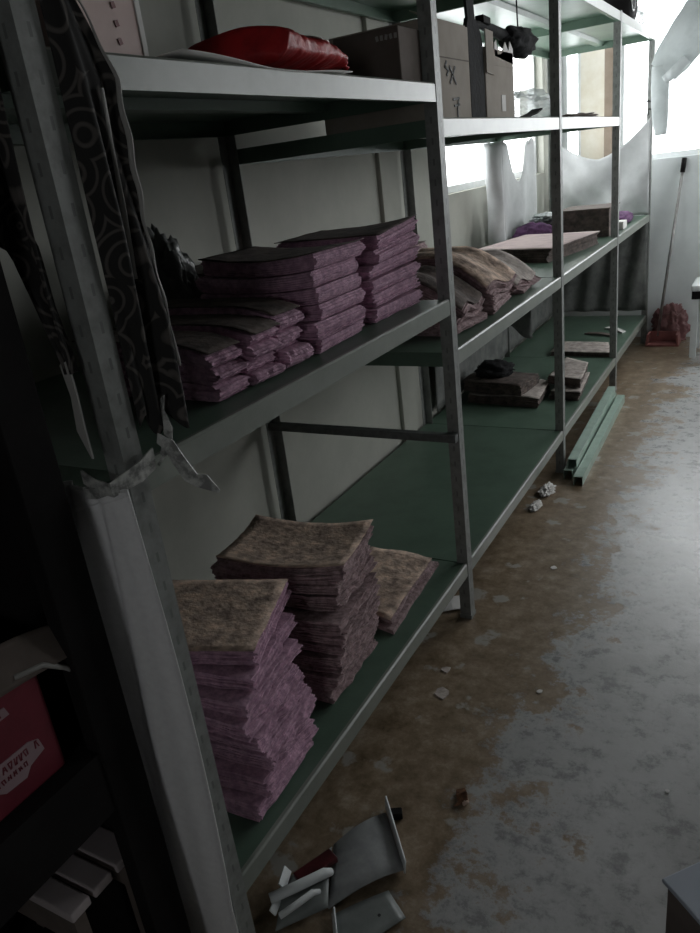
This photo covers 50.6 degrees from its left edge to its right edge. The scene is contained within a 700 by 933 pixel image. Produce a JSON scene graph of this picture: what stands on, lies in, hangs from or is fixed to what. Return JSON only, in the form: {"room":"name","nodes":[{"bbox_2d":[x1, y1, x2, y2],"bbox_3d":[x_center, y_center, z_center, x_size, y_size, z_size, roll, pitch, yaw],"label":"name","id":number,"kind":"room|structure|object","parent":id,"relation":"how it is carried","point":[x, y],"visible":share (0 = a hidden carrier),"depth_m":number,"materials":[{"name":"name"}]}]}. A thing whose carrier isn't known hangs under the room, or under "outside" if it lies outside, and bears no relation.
{"room":"storage room","nodes":[
{"label":"storage room","id":0,"kind":"room"},
{"bbox_2d":[0,0,550,579],"bbox_3d":[-0.551,-0.748,2.128,0.160,2.750,8.230,5,25,29],"label":"wall","id":1,"kind":"structure","parent":0,"point":[182,181],"depth_m":2.46,"materials":[{"name":"paint"}]},
{"bbox_2d":[362,16,419,442],"bbox_3d":[0.161,-1.246,3.152,0.018,2.750,0.170,5,25,29],"label":"trim","id":2,"kind":"structure","parent":1,"relation":"attached to","point":[386,162],"depth_m":3.21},
{"bbox_2d":[448,44,536,193],"bbox_3d":[0.756,-2.262,4.238,0.050,1.215,2.030,5,25,29],"label":"window","id":3,"kind":"structure","parent":1,"relation":"in","point":[530,60],"depth_m":4.86,"materials":[{"name":"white glass"}]},
{"bbox_2d":[246,337,699,932],"bbox_3d":[1.199,0.651,1.939,3.905,0.100,8.530,5,25,29],"label":"floor","id":4,"kind":"structure","parent":0,"point":[569,823],"depth_m":1.95,"materials":[{"name":"paint"}]},
{"bbox_2d":[0,261,190,932],"bbox_3d":[-0.854,0.271,0.731,0.530,1.970,1.050,5,25,29],"label":"shelving unit","id":5,"kind":"object","parent":4,"relation":"on","point":[45,580],"visible":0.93,"depth_m":1.06,"materials":[{"name":"metal"}]},
{"bbox_2d":[0,625,69,821],"bbox_3d":[-0.591,0.360,1.000,0.306,0.233,0.360,5,25,29],"label":"box","id":6,"kind":"object","parent":5,"relation":"on","point":[30,750],"visible":0.96,"depth_m":1.00,"materials":[{"name":"cardboard"}]},
{"bbox_2d":[18,826,144,932],"bbox_3d":[-0.528,0.800,1.327,0.372,0.358,0.144,5,25,29],"label":"crate","id":7,"kind":"object","parent":5,"relation":"on","point":[58,907],"visible":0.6,"depth_m":1.18,"materials":[{"name":"plastic"}]},
{"bbox_2d":[0,0,655,932],"bbox_3d":[0.566,-0.904,3.197,0.676,1.990,5.032,5,25,29],"label":"shelving rack","id":8,"kind":"object","parent":4,"relation":"on","point":[444,495],"depth_m":1.99,"materials":[{"name":"metal"}]},
{"bbox_2d":[0,89,93,458],"bbox_3d":[-0.476,-0.326,0.951,0.203,0.660,0.023,5,25,29],"label":"curtain","id":9,"kind":"object","parent":8,"relation":"hanging from","point":[17,238],"visible":1,"depth_m":0.94,"materials":[{"name":"fabric"}]},
{"bbox_2d":[35,0,148,55],"bbox_3d":[-0.361,-0.663,0.995,0.075,0.216,0.122,5,25,29],"label":"packet","id":10,"kind":"object","parent":8,"relation":"on","point":[117,24],"visible":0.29,"depth_m":1.01,"materials":[{"name":"white paper"}]},
{"bbox_2d":[39,0,189,433],"bbox_3d":[-0.303,-0.319,0.985,0.084,0.578,0.042,-23,26,-34],"label":"curtain","id":11,"kind":"object","parent":8,"relation":"hanging from","point":[89,83],"visible":1,"depth_m":0.97,"materials":[{"name":"fabric"}]},
{"bbox_2d":[80,395,219,498],"bbox_3d":[-0.291,-0.013,1.058,0.180,0.156,0.055,-20,25,-29],"label":"ribbon","id":12,"kind":"object","parent":8,"relation":"attached to","point":[137,473],"visible":1,"depth_m":1.07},
{"bbox_2d":[63,481,237,932],"bbox_3d":[-0.402,0.487,1.284,0.385,1.025,0.023,5,25,28],"label":"post","id":13,"kind":"object","parent":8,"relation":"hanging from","point":[110,537],"visible":0.34,"depth_m":1.17,"materials":[{"name":"metal"}]},
{"bbox_2d":[147,223,203,301],"bbox_3d":[-0.439,-0.431,1.784,0.191,0.299,0.181,5,25,29],"label":"plastic bag","id":14,"kind":"object","parent":8,"relation":"on","point":[177,274],"visible":0.21,"depth_m":1.72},
{"bbox_2d":[125,374,249,401],"bbox_3d":[-0.356,-0.160,1.437,0.347,0.036,0.102,5,25,29],"label":"bundle","id":15,"kind":"object","parent":8,"relation":"on","point":[237,383],"visible":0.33,"depth_m":1.35,"materials":[{"name":"purple fabric"}]},
{"bbox_2d":[82,358,247,385],"bbox_3d":[-0.362,-0.193,1.426,0.348,0.042,0.100,5,25,29],"label":"bundle","id":16,"kind":"object","parent":15,"relation":"on","point":[188,373],"visible":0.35,"depth_m":1.34,"materials":[{"name":"purple fabric"}]},
{"bbox_2d":[72,331,243,369],"bbox_3d":[-0.368,-0.223,1.406,0.347,0.053,0.100,6,25,30],"label":"bundle","id":17,"kind":"object","parent":16,"relation":"on","point":[206,350],"visible":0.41,"depth_m":1.32,"materials":[{"name":"purple fabric"}]},
{"bbox_2d":[155,49,352,73],"bbox_3d":[-0.250,-0.707,1.352,0.308,0.016,0.520,5,25,29],"label":"paper sheet","id":18,"kind":"object","parent":8,"relation":"on","point":[187,54],"visible":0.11,"depth_m":1.15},
{"bbox_2d":[188,26,348,70],"bbox_3d":[-0.165,-0.815,1.477,0.266,0.079,0.280,5,25,29],"label":"cushion","id":19,"kind":"object","parent":18,"relation":"on","point":[270,46],"visible":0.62,"depth_m":1.36,"materials":[{"name":"fabric"}]},
{"bbox_2d":[238,362,285,384],"bbox_3d":[-0.301,-0.196,1.519,0.350,0.029,0.094,5,25,29],"label":"bundle","id":20,"kind":"object","parent":8,"relation":"on","point":[269,370],"visible":0.2,"depth_m":1.43,"materials":[{"name":"purple paper"}]},
{"bbox_2d":[240,351,275,373],"bbox_3d":[-0.318,-0.220,1.509,0.351,0.033,0.098,6,25,30],"label":"bundle","id":21,"kind":"object","parent":20,"relation":"on","point":[255,363],"visible":0.23,"depth_m":1.42,"materials":[{"name":"fabric"}]},
{"bbox_2d":[235,337,283,360],"bbox_3d":[-0.303,-0.245,1.493,0.350,0.038,0.100,5,25,29],"label":"bundle","id":22,"kind":"object","parent":21,"relation":"on","point":[260,348],"visible":0.16,"depth_m":1.40,"materials":[{"name":"fabric"}]},
{"bbox_2d":[114,314,280,347],"bbox_3d":[-0.312,-0.273,1.486,0.360,0.047,0.097,5,25,29],"label":"bundle","id":23,"kind":"object","parent":22,"relation":"on","point":[249,330],"visible":0.63,"depth_m":1.42,"materials":[{"name":"purple paper"}]},
{"bbox_2d":[221,739,313,821],"bbox_3d":[-0.283,0.650,1.658,0.355,0.037,0.245,5,25,29],"label":"bundle","id":24,"kind":"object","parent":8,"relation":"on","point":[251,806],"visible":0.22,"depth_m":1.52,"materials":[{"name":"purple paper"}]},
{"bbox_2d":[214,718,318,797],"bbox_3d":[-0.274,0.609,1.654,0.356,0.036,0.215,3,24,25],"label":"bundle","id":25,"kind":"object","parent":24,"relation":"on","point":[258,781],"visible":0.29,"depth_m":1.54,"materials":[{"name":"purple paper"}]},
{"bbox_2d":[212,697,316,771],"bbox_3d":[-0.265,0.564,1.661,0.353,0.036,0.212,3,24,24],"label":"bundle","id":26,"kind":"object","parent":25,"relation":"on","point":[286,747],"visible":0.25,"depth_m":1.55,"materials":[{"name":"purple paper"}]},
{"bbox_2d":[210,687,314,760],"bbox_3d":[-0.276,0.534,1.637,0.346,0.036,0.218,3,24,25],"label":"bundle","id":27,"kind":"object","parent":26,"relation":"on","point":[286,728],"visible":0.23,"depth_m":1.54,"materials":[{"name":"purple paper"}]},
{"bbox_2d":[208,675,309,753],"bbox_3d":[-0.288,0.502,1.617,0.355,0.036,0.215,4,24,26],"label":"bundle","id":28,"kind":"object","parent":27,"relation":"on","point":[260,742],"visible":0.27,"depth_m":1.51,"materials":[{"name":"purple paper"}]},
{"bbox_2d":[203,663,302,742],"bbox_3d":[-0.304,0.470,1.602,0.354,0.036,0.234,5,25,29],"label":"bundle","id":29,"kind":"object","parent":28,"relation":"on","point":[238,728],"visible":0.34,"depth_m":1.49,"materials":[{"name":"purple fabric"}]},
{"bbox_2d":[197,638,302,718],"bbox_3d":[-0.308,0.427,1.608,0.348,0.036,0.242,3,24,25],"label":"bundle","id":30,"kind":"object","parent":29,"relation":"on","point":[233,702],"visible":0.3,"depth_m":1.48,"materials":[{"name":"purple fabric"}]},
{"bbox_2d":[192,612,296,690],"bbox_3d":[-0.316,0.385,1.615,0.352,0.036,0.249,1,23,19],"label":"bundle","id":31,"kind":"object","parent":30,"relation":"on","point":[241,677],"visible":0.3,"depth_m":1.50,"materials":[{"name":"purple fabric"}]},
{"bbox_2d":[172,579,291,665],"bbox_3d":[-0.329,0.337,1.629,0.347,0.041,0.285,-3,22,12],"label":"bundle","id":32,"kind":"object","parent":31,"relation":"on","point":[225,621],"visible":0.57,"depth_m":1.60,"materials":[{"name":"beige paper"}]},
{"bbox_2d":[273,341,313,369],"bbox_3d":[-0.247,-0.243,1.599,0.352,0.044,0.105,5,25,29],"label":"bundle","id":33,"kind":"object","parent":8,"relation":"on","point":[296,353],"visible":0.24,"depth_m":1.51,"materials":[{"name":"purple paper"}]},
{"bbox_2d":[271,325,302,351],"bbox_3d":[-0.274,-0.276,1.577,0.357,0.049,0.098,5,24,27],"label":"bundle","id":34,"kind":"object","parent":33,"relation":"on","point":[288,336],"visible":0.2,"depth_m":1.50,"materials":[{"name":"fabric"}]},
{"bbox_2d":[164,297,304,331],"bbox_3d":[-0.268,-0.321,1.571,0.354,0.060,0.103,6,25,30],"label":"bundle","id":35,"kind":"object","parent":34,"relation":"on","point":[285,313],"visible":0.67,"depth_m":1.51,"materials":[{"name":"purple paper"}]},
{"bbox_2d":[298,320,364,353],"bbox_3d":[-0.151,-0.308,1.745,0.318,0.034,0.228,5,25,29],"label":"bundle","id":36,"kind":"object","parent":8,"relation":"on","point":[323,344],"visible":0.15,"depth_m":1.64,"materials":[{"name":"purple paper"}]},
{"bbox_2d":[294,305,365,339],"bbox_3d":[-0.148,-0.335,1.718,0.317,0.034,0.220,5,25,29],"label":"bundle","id":37,"kind":"object","parent":36,"relation":"on","point":[312,330],"visible":0.32,"depth_m":1.61,"materials":[{"name":"purple paper"}]},
{"bbox_2d":[295,288,365,321],"bbox_3d":[-0.147,-0.373,1.720,0.319,0.036,0.225,5,25,29],"label":"bundle","id":38,"kind":"object","parent":37,"relation":"on","point":[316,312],"visible":0.32,"depth_m":1.61,"materials":[{"name":"purple paper"}]},
{"bbox_2d":[200,273,361,305],"bbox_3d":[-0.157,-0.402,1.702,0.319,0.038,0.225,5,25,29],"label":"bundle","id":39,"kind":"object","parent":38,"relation":"on","point":[321,293],"visible":0.51,"depth_m":1.60,"materials":[{"name":"purple paper"}]},
{"bbox_2d":[195,257,358,293],"bbox_3d":[-0.163,-0.433,1.690,0.316,0.040,0.219,5,25,29],"label":"bundle","id":40,"kind":"object","parent":39,"relation":"on","point":[316,277],"visible":0.76,"depth_m":1.61,"materials":[{"name":"purple paper"}]},
{"bbox_2d":[198,238,365,276],"bbox_3d":[-0.152,-0.472,1.681,0.318,0.048,0.226,5,25,29],"label":"bundle","id":41,"kind":"object","parent":40,"relation":"on","point":[255,261],"visible":1,"depth_m":1.62,"materials":[{"name":"purple paper"}]},
{"bbox_2d":[307,636,377,703],"bbox_3d":[-0.137,0.504,1.977,0.370,0.038,0.283,5,25,29],"label":"bundle","id":42,"kind":"object","parent":8,"relation":"on","point":[322,694],"visible":0.15,"depth_m":1.84,"materials":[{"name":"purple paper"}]},
{"bbox_2d":[299,624,378,690],"bbox_3d":[-0.138,0.469,1.960,0.372,0.040,0.265,4,24,25],"label":"bundle","id":43,"kind":"object","parent":42,"relation":"on","point":[326,680],"visible":0.22,"depth_m":1.81,"materials":[{"name":"purple fabric"}]},
{"bbox_2d":[292,610,378,674],"bbox_3d":[-0.126,0.432,1.947,0.352,0.042,0.256,4,24,25],"label":"bundle","id":44,"kind":"object","parent":43,"relation":"on","point":[306,659],"visible":0.23,"depth_m":1.81,"materials":[{"name":"purple fabric"}]},
{"bbox_2d":[288,596,379,654],"bbox_3d":[-0.124,0.393,1.940,0.368,0.046,0.249,5,25,29],"label":"bundle","id":45,"kind":"object","parent":44,"relation":"on","point":[331,649],"visible":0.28,"depth_m":1.81,"materials":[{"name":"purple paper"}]},
{"bbox_2d":[289,584,380,644],"bbox_3d":[-0.125,0.362,1.916,0.370,0.048,0.238,3,24,25],"label":"bundle","id":46,"kind":"object","parent":45,"relation":"on","point":[356,621],"visible":0.2,"depth_m":1.79,"materials":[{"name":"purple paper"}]},
{"bbox_2d":[283,572,377,635],"bbox_3d":[-0.128,0.332,1.890,0.355,0.052,0.258,3,24,24],"label":"bundle","id":47,"kind":"object","parent":46,"relation":"on","point":[327,622],"visible":0.3,"depth_m":1.77,"materials":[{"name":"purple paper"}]},
{"bbox_2d":[216,555,377,610],"bbox_3d":[-0.135,0.282,1.912,0.367,0.054,0.239,5,25,29],"label":"bundle","id":48,"kind":"object","parent":47,"relation":"on","point":[316,602],"visible":0.25,"depth_m":1.79,"materials":[{"name":"pink paper"}]},
{"bbox_2d":[211,545,371,594],"bbox_3d":[-0.146,0.247,1.902,0.374,0.057,0.233,3,24,25],"label":"bundle","id":49,"kind":"object","parent":48,"relation":"on","point":[333,587],"visible":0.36,"depth_m":1.78,"materials":[{"name":"fabric"}]},
{"bbox_2d":[216,514,373,581],"bbox_3d":[-0.133,0.210,1.879,0.350,0.065,0.249,1,23,20],"label":"bundle","id":50,"kind":"object","parent":49,"relation":"on","point":[268,548],"visible":1,"depth_m":1.85,"materials":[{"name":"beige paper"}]},
{"bbox_2d":[333,25,421,80],"bbox_3d":[0.070,-0.997,1.825,0.175,0.120,0.128,5,25,29],"label":"cardboard box","id":51,"kind":"object","parent":8,"relation":"on","point":[393,52],"visible":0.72,"depth_m":1.77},
{"bbox_2d":[363,289,422,322],"bbox_3d":[0.007,-0.435,2.010,0.304,0.036,0.287,5,25,29],"label":"bundle","id":52,"kind":"object","parent":8,"relation":"on","point":[410,298],"visible":0.32,"depth_m":1.91,"materials":[{"name":"purple paper"}]},
{"bbox_2d":[355,275,419,307],"bbox_3d":[0.001,-0.472,2.005,0.301,0.038,0.280,5,25,29],"label":"bundle","id":53,"kind":"object","parent":52,"relation":"on","point":[369,301],"visible":0.33,"depth_m":1.90,"materials":[{"name":"fabric"}]},
{"bbox_2d":[357,261,419,294],"bbox_3d":[-0.001,-0.500,1.978,0.310,0.042,0.286,5,25,29],"label":"bundle","id":54,"kind":"object","parent":53,"relation":"on","point":[400,273],"visible":0.34,"depth_m":1.88,"materials":[{"name":"fabric"}]},
{"bbox_2d":[351,246,419,279],"bbox_3d":[-0.007,-0.536,1.971,0.306,0.045,0.288,5,25,29],"label":"bundle","id":55,"kind":"object","parent":54,"relation":"on","point":[369,271],"visible":0.34,"depth_m":1.86,"materials":[{"name":"purple paper"}]},
{"bbox_2d":[352,231,419,264],"bbox_3d":[-0.002,-0.575,1.967,0.307,0.048,0.285,5,25,29],"label":"bundle","id":56,"kind":"object","parent":55,"relation":"on","point":[374,256],"visible":0.37,"depth_m":1.85,"materials":[{"name":"purple paper"}]},
{"bbox_2d":[274,214,417,249],"bbox_3d":[-0.006,-0.611,1.954,0.303,0.056,0.285,4,24,25],"label":"bundle","id":57,"kind":"object","parent":56,"relation":"on","point":[376,236],"visible":0.88,"depth_m":1.88,"materials":[{"name":"purple paper"}]},
{"bbox_2d":[325,10,471,134],"bbox_3d":[0.130,-1.093,2.076,0.334,0.257,0.283,5,25,29],"label":"cardboard box","id":58,"kind":"object","parent":8,"relation":"on","point":[452,37],"visible":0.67,"depth_m":2.01,"materials":[{"name":"brown"}]},
{"bbox_2d":[377,561,438,634],"bbox_3d":[0.082,0.372,2.271,0.303,0.014,0.396,5,25,29],"label":"bundle","id":59,"kind":"object","parent":8,"relation":"on","point":[385,626],"visible":0.19,"depth_m":2.15,"materials":[{"name":"fabric"}]},
{"bbox_2d":[369,546,433,623],"bbox_3d":[0.079,0.351,2.270,0.284,0.024,0.375,5,25,29],"label":"bundle","id":60,"kind":"object","parent":59,"relation":"on","point":[398,572],"visible":0.52,"depth_m":2.27,"materials":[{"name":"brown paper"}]},
{"bbox_2d":[415,311,487,336],"bbox_3d":[0.235,-0.490,2.453,0.378,0.063,0.257,8,26,33],"label":"bundle","id":61,"kind":"object","parent":8,"relation":"on","point":[434,330],"visible":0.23,"depth_m":2.33,"materials":[{"name":"fabric"}]},
{"bbox_2d":[438,306,483,324],"bbox_3d":[0.225,-0.532,2.444,0.381,0.106,0.255,5,25,29],"label":"bundle","id":62,"kind":"object","parent":61,"relation":"on","point":[469,314],"visible":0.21,"depth_m":2.36,"materials":[{"name":"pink fabric"}]},
{"bbox_2d":[413,265,484,317],"bbox_3d":[0.224,-0.573,2.425,0.382,0.155,0.258,3,24,25],"label":"bundle","id":63,"kind":"object","parent":62,"relation":"on","point":[467,298],"visible":0.42,"depth_m":2.33,"materials":[{"name":"brown fabric"}]},
{"bbox_2d":[463,0,485,116],"bbox_3d":[0.353,-1.242,2.135,0.018,0.436,0.126,5,25,29],"label":"strap","id":64,"kind":"object","parent":8,"relation":"hanging from","point":[475,46],"visible":0.81,"depth_m":2.15,"materials":[{"name":"black fabric"}]},
{"bbox_2d":[435,295,551,411],"bbox_3d":[0.938,-0.978,4.494,0.019,0.600,2.280,5,25,29],"label":"curtain","id":65,"kind":"object","parent":8,"relation":"hanging from","point":[497,347],"visible":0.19,"depth_m":4.39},
{"bbox_2d":[483,142,506,244],"bbox_3d":[0.794,-1.465,4.035,0.093,0.556,0.196,5,25,29],"label":"sheet","id":66,"kind":"object","parent":8,"relation":"on","point":[493,158],"visible":0.92,"depth_m":3.99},
{"bbox_2d":[482,292,510,314],"bbox_3d":[0.372,-0.603,2.707,0.384,0.051,0.281,2,24,23],"label":"bundle","id":67,"kind":"object","parent":8,"relation":"on","point":[490,310],"visible":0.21,"depth_m":2.54,"materials":[{"name":"pink fabric"}]},
{"bbox_2d":[482,291,508,306],"bbox_3d":[0.367,-0.636,2.690,0.382,0.085,0.283,2,23,23],"label":"bundle","id":68,"kind":"object","parent":67,"relation":"on","point":[489,302],"visible":0.2,"depth_m":2.53,"materials":[{"name":"pink paper"}]},
{"bbox_2d":[468,283,513,298],"bbox_3d":[0.376,-0.675,2.686,0.386,0.117,0.289,5,25,29],"label":"bundle","id":69,"kind":"object","parent":68,"relation":"on","point":[494,291],"visible":0.2,"depth_m":2.54,"materials":[{"name":"pink paper"}]},
{"bbox_2d":[410,246,516,293],"bbox_3d":[0.368,-0.709,2.664,0.389,0.155,0.290,7,26,32],"label":"bundle","id":70,"kind":"object","parent":69,"relation":"on","point":[476,267],"visible":0.62,"depth_m":2.56,"materials":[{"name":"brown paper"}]},
{"bbox_2d":[483,29,514,116],"bbox_3d":[0.332,-1.244,2.413,0.337,0.240,0.285,5,25,29],"label":"cardboard box","id":71,"kind":"object","parent":8,"relation":"on","point":[498,64],"visible":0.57,"depth_m":2.32,"materials":[{"name":"cardboard"}]},
{"bbox_2d":[475,0,538,58],"bbox_3d":[0.502,-1.513,2.485,0.104,0.230,0.736,5,25,29],"label":"bag","id":72,"kind":"object","parent":8,"relation":"hanging from","point":[522,40],"visible":0.88,"depth_m":2.58,"materials":[{"name":"plastic"}]},
{"bbox_2d":[467,379,549,407],"bbox_3d":[0.844,-0.401,3.914,0.416,0.053,0.379,5,25,29],"label":"bundle","id":73,"kind":"object","parent":8,"relation":"on","point":[534,396],"visible":0.48,"depth_m":3.78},
{"bbox_2d":[463,371,539,395],"bbox_3d":[0.795,-0.454,3.901,0.362,0.062,0.271,10,28,37],"label":"bundle","id":74,"kind":"object","parent":73,"relation":"on","point":[517,383],"visible":0.75,"depth_m":3.81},
{"bbox_2d":[474,359,514,377],"bbox_3d":[0.761,-0.522,3.894,0.224,0.082,0.197,5,25,29],"label":"crumpled cloth","id":75,"kind":"object","parent":74,"relation":"on","point":[496,368],"visible":1,"depth_m":3.85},
{"bbox_2d":[500,138,536,239],"bbox_3d":[1.013,-1.666,4.425,0.038,0.538,0.720,5,25,29],"label":"curtain","id":76,"kind":"object","parent":8,"relation":"hanging from","point":[520,197],"visible":0.83,"depth_m":4.44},
{"bbox_2d":[509,285,530,294],"bbox_3d":[0.556,-0.738,2.991,0.346,0.049,0.280,2,23,22],"label":"bundle","id":77,"kind":"object","parent":8,"relation":"on","point":[521,290],"visible":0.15,"depth_m":2.84,"materials":[{"name":"pink paper"}]},
{"bbox_2d":[509,275,540,292],"bbox_3d":[0.550,-0.762,2.972,0.348,0.093,0.285,9,27,35],"label":"bundle","id":78,"kind":"object","parent":77,"relation":"on","point":[535,279],"visible":0.2,"depth_m":2.94,"materials":[{"name":"fabric"}]},
{"bbox_2d":[483,249,535,288],"bbox_3d":[0.538,-0.789,2.958,0.347,0.141,0.283,5,25,29],"label":"bundle","id":79,"kind":"object","parent":78,"relation":"on","point":[524,272],"visible":0.29,"depth_m":2.99,"materials":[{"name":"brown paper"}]},
{"bbox_2d":[510,310,532,338],"bbox_3d":[0.731,-0.762,3.589,0.310,0.290,0.062,0,23,18],"label":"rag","id":80,"kind":"object","parent":8,"relation":"hanging from","point":[523,326],"visible":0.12,"depth_m":3.57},
{"bbox_2d":[514,88,549,116],"bbox_3d":[0.726,-1.542,3.172,0.312,0.139,0.467,5,25,29],"label":"clear bag","id":81,"kind":"object","parent":8,"relation":"on","point":[527,100],"visible":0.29,"depth_m":3.06,"materials":[{"name":"plastic"}]},
{"bbox_2d":[512,222,551,237],"bbox_3d":[1.052,-1.327,4.208,0.285,0.125,0.130,5,25,29],"label":"cloth","id":82,"kind":"object","parent":8,"relation":"on","point":[530,228],"visible":0.39,"depth_m":4.17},
{"bbox_2d":[514,238,598,262],"bbox_3d":[0.958,-1.119,3.843,0.449,0.031,0.618,11,28,38],"label":"bundle","id":83,"kind":"object","parent":8,"relation":"on","point":[526,259],"visible":0.29,"depth_m":3.63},
{"bbox_2d":[479,231,599,255],"bbox_3d":[0.956,-1.149,3.824,0.457,0.035,0.622,10,28,37],"label":"bundle","id":84,"kind":"object","parent":83,"relation":"on","point":[530,244],"visible":0.8,"depth_m":3.74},
{"bbox_2d":[549,372,589,400],"bbox_3d":[1.177,-0.432,3.895,0.163,0.046,0.414,5,25,29],"label":"bundle","id":85,"kind":"object","parent":8,"relation":"on","point":[571,393],"visible":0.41,"depth_m":3.75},
{"bbox_2d":[547,357,587,387],"bbox_3d":[1.184,-0.508,3.951,0.188,0.043,0.437,5,25,29],"label":"bundle","id":86,"kind":"object","parent":85,"relation":"on","point":[575,370],"visible":0.74,"depth_m":3.88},
{"bbox_2d":[550,341,608,356],"bbox_3d":[1.449,-0.730,4.579,0.374,0.028,0.288,5,25,29],"label":"bundle","id":87,"kind":"object","parent":8,"relation":"on","point":[572,348],"visible":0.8,"depth_m":4.52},
{"bbox_2d":[563,202,619,236],"bbox_3d":[1.399,-1.436,4.326,0.290,0.155,0.315,5,25,29],"label":"carton","id":88,"kind":"object","parent":8,"relation":"on","point":[595,217],"visible":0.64,"depth_m":4.19,"materials":[{"name":"cardboard"}]},
{"bbox_2d":[563,208,610,218],"bbox_3d":[1.394,-1.483,4.306,0.276,0.036,0.305,5,25,29],"label":"tray","id":89,"kind":"object","parent":88,"relation":"on","point":[568,213],"depth_m":4.18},
{"bbox_2d":[563,215,610,225],"bbox_3d":[1.397,-1.449,4.321,0.280,0.036,0.305,5,25,29],"label":"tray","id":90,"kind":"object","parent":88,"relation":"on","point":[568,220],"depth_m":4.19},
{"bbox_2d":[563,222,610,232],"bbox_3d":[1.403,-1.415,4.334,0.276,0.036,0.305,5,25,29],"label":"tray","id":91,"kind":"object","parent":88,"relation":"on","point":[604,227],"depth_m":4.20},
{"bbox_2d":[567,228,610,236],"bbox_3d":[1.405,-1.381,4.348,0.280,0.036,0.305,5,25,29],"label":"tray","id":92,"kind":"object","parent":88,"relation":"on","point":[604,232],"depth_m":4.19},
{"bbox_2d":[564,223,647,311],"bbox_3d":[1.805,-1.411,5.293,0.595,0.600,0.040,5,25,29],"label":"curtain","id":93,"kind":"object","parent":8,"relation":"hanging from","point":[589,290],"visible":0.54,"depth_m":5.29,"materials":[{"name":"fabric"}]},
{"bbox_2d":[562,117,650,214],"bbox_3d":[1.716,-2.005,5.028,0.599,0.606,0.079,5,25,29],"label":"curtain","id":94,"kind":"object","parent":8,"relation":"hanging from","point":[586,181],"visible":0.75,"depth_m":5.02,"materials":[{"name":"fabric"}]},
{"bbox_2d":[603,0,637,19],"bbox_3d":[1.391,-2.611,4.207,0.446,0.226,0.226,9,27,35],"label":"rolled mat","id":95,"kind":"object","parent":8,"relation":"on","point":[628,7],"visible":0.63,"depth_m":4.06,"materials":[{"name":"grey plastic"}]},
{"bbox_2d":[268,796,405,931],"bbox_3d":[-0.006,0.858,1.590,0.384,0.055,0.168,-21,25,-31],"label":"debris","id":96,"kind":"object","parent":4,"relation":"on","point":[370,851],"visible":1,"depth_m":1.58,"materials":[{"name":"metal"}]},
{"bbox_2d":[331,890,405,932],"bbox_3d":[0.023,0.910,1.485,0.162,0.022,0.102,-17,23,-22],"label":"plate","id":97,"kind":"object","parent":4,"relation":"on","point":[378,913],"visible":1,"depth_m":1.50,"materials":[{"name":"grey metal"}]},
{"bbox_2d":[453,788,468,806],"bbox_3d":[0.261,0.779,1.749,0.039,0.022,0.052,-4,22,9],"label":"peel","id":98,"kind":"object","parent":4,"relation":"on","point":[461,794],"visible":1,"depth_m":1.74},
{"bbox_2d":[563,393,615,478],"bbox_3d":[1.257,-0.187,3.825,0.040,0.042,1.180,5,25,28],"label":"steel beam","id":99,"kind":"structure","parent":4,"relation":"on","point":[572,467],"depth_m":3.46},
{"bbox_2d":[568,386,614,467],"bbox_3d":[1.258,-0.228,3.811,0.040,0.042,1.130,4,24,27],"label":"steel beam","id":100,"kind":"structure","parent":99,"relation":"on","point":[578,451],"depth_m":3.71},
{"bbox_2d":[573,395,624,485],"bbox_3d":[1.282,-0.163,3.759,0.040,0.042,1.200,5,25,28],"label":"steel beam","id":101,"kind":"structure","parent":4,"relation":"on","point":[587,462],"depth_m":3.64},
{"bbox_2d":[645,157,686,346],"bbox_3d":[2.203,-1.470,5.129,0.222,1.224,0.300,5,25,29],"label":"broom","id":102,"kind":"object","parent":4,"relation":"on","point":[653,338],"visible":1,"depth_m":5.24,"materials":[{"name":"red plastic"}]},
{"bbox_2d":[651,302,690,340],"bbox_3d":[2.321,-1.053,5.339,0.287,0.277,0.138,5,25,29],"label":"bag","id":103,"kind":"object","parent":4,"relation":"on","point":[674,317],"visible":0.6,"depth_m":5.29,"materials":[{"name":"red plastic"}]},
{"bbox_2d":[662,862,699,932],"bbox_3d":[0.685,0.814,1.165,0.252,0.287,0.272,-14,22,-16],"label":"carton","id":104,"kind":"object","parent":4,"relation":"on","point":[683,899],"visible":1,"depth_m":1.18,"materials":[{"name":"cardboard"}]},
{"bbox_2d":[689,277,699,357],"bbox_3d":[2.423,-0.983,4.865,0.325,0.475,0.320,5,25,29],"label":"stool","id":105,"kind":"object","parent":4,"relation":"on","point":[695,288],"visible":1,"depth_m":4.82,"materials":[{"name":"white plastic"}]},
{"bbox_2d":[561,57,699,336],"bbox_3d":[2.951,-2.195,4.642,3.625,2.750,0.180,5,25,29],"label":"wall","id":106,"kind":"structure","parent":0,"point":[684,268],"depth_m":5.20,"materials":[{"name":"paint"}]},
{"bbox_2d":[562,53,580,155],"bbox_3d":[1.578,-2.662,5.231,0.145,1.400,0.050,5,25,29],"label":"window","id":107,"kind":"structure","parent":106,"relation":"in","point":[565,68],"depth_m":5.23,"materials":[{"name":"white glass"}]},
{"bbox_2d":[581,49,604,158],"bbox_3d":[1.661,-2.684,5.056,0.165,1.850,0.012,5,25,29],"label":"trim","id":108,"kind":"structure","parent":106,"relation":"attached to","point":[593,62],"depth_m":5.11,"materials":[{"name":"beige paint"}]},
{"bbox_2d":[604,48,612,156],"bbox_3d":[1.756,-2.667,4.984,0.073,1.850,0.050,5,25,29],"label":"trim","id":109,"kind":"structure","parent":106,"relation":"attached to","point":[608,77],"depth_m":5.03,"materials":[{"name":"brown wood"}]},
{"bbox_2d":[620,45,699,158],"bbox_3d":[2.947,-2.633,4.431,2.540,1.245,0.050,5,25,29],"label":"window","id":110,"kind":"structure","parent":106,"relation":"in","point":[623,73],"depth_m":5.07,"materials":[{"name":"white glass"}]},
{"bbox_2d":[651,0,699,135],"bbox_3d":[2.142,-2.571,4.511,0.572,0.965,0.082,5,25,29],"label":"curtain","id":111,"kind":"object","parent":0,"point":[679,48],"visible":1,"depth_m":4.59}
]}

